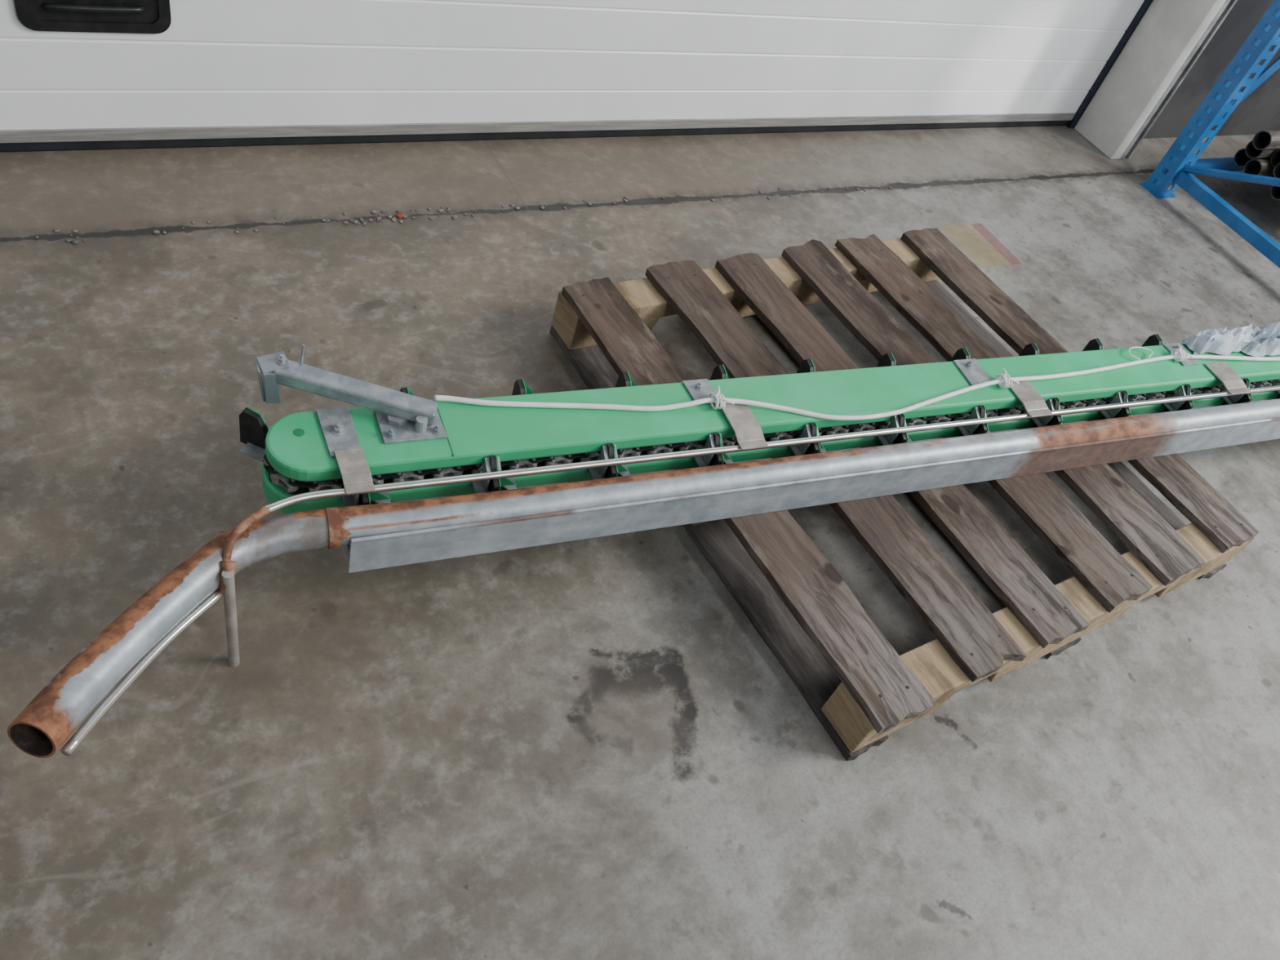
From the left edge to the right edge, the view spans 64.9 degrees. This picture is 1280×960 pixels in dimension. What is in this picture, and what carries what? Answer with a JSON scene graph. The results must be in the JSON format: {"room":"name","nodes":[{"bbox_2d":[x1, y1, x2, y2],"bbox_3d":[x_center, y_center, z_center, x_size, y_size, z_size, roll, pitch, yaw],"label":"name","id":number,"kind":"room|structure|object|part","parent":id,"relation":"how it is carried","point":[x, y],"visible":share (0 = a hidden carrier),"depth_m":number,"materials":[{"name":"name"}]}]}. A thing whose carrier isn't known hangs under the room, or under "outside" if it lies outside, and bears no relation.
{"room":"warehouse","nodes":[
{"label":"warehouse","id":0,"kind":"room"},
{"bbox_2d":[0,120,1068,151],"bbox_3d":[-0.947,-0.893,2.614,6.154,0.030,0.046,-12,54,-28],"label":"seal","id":1,"kind":"object","parent":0,"point":[189,143],"depth_m":2.84,"materials":[{"name":"black rubber"}]},
{"bbox_2d":[0,125,1279,959],"bbox_3d":[2.067,1.594,1.489,13.000,0.100,8.600,-12,54,-28],"label":"floor","id":2,"kind":"structure","parent":0,"point":[589,748],"depth_m":1.86,"materials":[{"name":"concrete"}]},
{"bbox_2d":[35,182,892,244],"bbox_3d":[-0.360,-0.720,2.679,2.748,0.010,0.058,-12,54,-28],"label":"crumbs","id":3,"kind":"object","parent":2,"relation":"on","point":[401,215],"visible":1,"depth_m":2.53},
{"bbox_2d":[7,385,1279,757],"bbox_3d":[0.635,-0.007,2.167,3.422,0.305,0.341,-11,54,-28],"label":"pipe rail","id":4,"kind":"object","parent":2,"relation":"on","point":[373,536],"visible":1,"depth_m":1.76,"materials":[{"name":"metal"}]},
{"bbox_3d":[-0.672,0.248,1.376,0.025,0.056,0.321,24,46,3],"label":"rod","id":5,"kind":"part","parent":4,"relation":"part of","materials":[{"name":"metal"}]},
{"bbox_3d":[-0.632,0.217,1.557,0.017,0.248,0.017,-7,52,-25],"label":"support leg","id":6,"kind":"part","parent":4,"relation":"part of","materials":[{"name":"metal"}]},
{"bbox_3d":[0.804,-0.128,2.191,3.073,0.023,0.039,-7,52,-25],"label":"guide rod","id":7,"kind":"part","parent":4,"relation":"part of","materials":[{"name":"metal"}]},
{"bbox_2d":[549,227,1259,760],"bbox_3d":[0.615,-0.118,2.375,1.258,0.144,1.230,-16,56,-30],"label":"wooden pallet","id":8,"kind":"object","parent":2,"relation":"on","point":[857,686],"visible":0.66,"depth_m":2.19,"materials":[{"name":"brown wood"}]},
{"bbox_2d":[239,327,1279,513],"bbox_3d":[0.721,-0.216,2.240,3.010,0.227,0.258,-7,52,-25],"label":"conveyor","id":9,"kind":"object","parent":8,"relation":"on","point":[395,436],"visible":0.76,"depth_m":1.92,"materials":[{"name":"green plastic"}]},
{"bbox_3d":[0.722,-0.188,2.281,2.973,0.029,0.140,-7,52,-25],"label":"chain","id":10,"kind":"part","parent":9,"relation":"part of","materials":[{"name":"metal"}]},
{"bbox_2d":[434,343,1279,420],"bbox_3d":[0.797,-0.231,2.255,2.511,0.030,0.155,-7,52,-25],"label":"cable","id":11,"kind":"object","parent":9,"relation":"on","point":[1006,380],"visible":1,"depth_m":2.02,"materials":[{"name":"plastic"}]},
{"bbox_2d":[1181,321,1279,356],"bbox_3d":[1.664,-0.386,2.667,0.560,0.067,0.095,-7,52,-25],"label":"plastic wrap","id":12,"kind":"object","parent":9,"relation":"on","point":[1255,341],"visible":1,"depth_m":2.61,"materials":[{"name":"plastic"}]},
{"bbox_2d":[1074,0,1226,159],"bbox_3d":[2.182,-2.344,2.962,0.057,3.000,0.285,-12,54,-28],"label":"door frame","id":13,"kind":"structure","parent":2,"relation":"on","point":[1167,33],"depth_m":3.77,"materials":[{"name":"beige paint"}]},
{"bbox_2d":[1119,0,1237,159],"bbox_3d":[2.293,-2.297,2.958,0.115,3.000,0.115,-12,54,-28],"label":"track","id":14,"kind":"object","parent":13,"relation":"attached to","point":[1228,5],"visible":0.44,"depth_m":3.74,"materials":[{"name":"silver metal"}]},
{"bbox_2d":[1139,0,1279,268],"bbox_3d":[3.570,-1.773,3.207,2.475,2.600,1.219,-12,54,-28],"label":"storage rack","id":15,"kind":"object","parent":2,"relation":"on","point":[1180,173],"visible":1,"depth_m":3.62,"materials":[{"name":"metal"}]},
{"bbox_2d":[1234,129,1279,199],"bbox_3d":[3.155,-1.298,4.117,2.000,0.189,0.420,-12,54,-28],"label":"bundle","id":16,"kind":"object","parent":15,"relation":"on","point":[1260,156],"visible":0.87,"depth_m":3.77,"materials":[{"name":"black metal"}]},
{"bbox_2d":[1143,0,1279,138],"bbox_3d":[4.346,-2.915,4.105,4.965,3.200,0.150,-12,54,-28],"label":"wall","id":17,"kind":"structure","parent":0,"point":[1259,111],"depth_m":4.12,"materials":[{"name":"grey paint"}]},
{"bbox_3d":[0.910,-2.557,2.010,13.000,4.000,0.150,-12,54,-28],"label":"wall","id":18,"kind":"structure","parent":0,"visible":0},
{"bbox_2d":[0,0,1144,129],"bbox_3d":[-0.565,-1.880,1.529,6.154,2.938,0.045,-12,54,-28],"label":"garage door","id":19,"kind":"structure","parent":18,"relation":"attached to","point":[217,63],"depth_m":2.78,"materials":[{"name":"white paint"}]},
{"bbox_2d":[13,0,171,34],"bbox_3d":[-1.172,-1.036,2.159,0.300,0.155,0.008,-12,54,-28],"label":"door handle","id":20,"kind":"object","parent":19,"relation":"attached to","point":[156,19],"visible":1,"depth_m":2.19,"materials":[{"name":"black plastic"}]},
{"bbox_2d":[42,3,145,13],"bbox_3d":[-1.175,-1.017,2.173,0.198,0.018,0.025,-12,54,-28],"label":"handle grip","id":21,"kind":"object","parent":20,"relation":"attached to","point":[51,6],"visible":1,"depth_m":2.16,"materials":[{"name":"black plastic"}]},
{"bbox_2d":[0,112,1075,142],"bbox_3d":[-0.936,-0.908,2.589,6.154,0.032,0.049,-12,54,-28],"label":"bottom rail","id":22,"kind":"object","parent":19,"relation":"attached to","point":[32,135],"visible":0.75,"depth_m":2.81,"materials":[{"name":"silver metal"}]},
{"bbox_2d":[1066,0,1152,128],"bbox_3d":[2.100,-2.419,3.002,0.028,3.000,0.062,-12,54,-28],"label":"trim","id":23,"kind":"structure","parent":18,"relation":"attached to","point":[1071,124],"depth_m":3.86,"materials":[{"name":"black rubber"}]}
]}

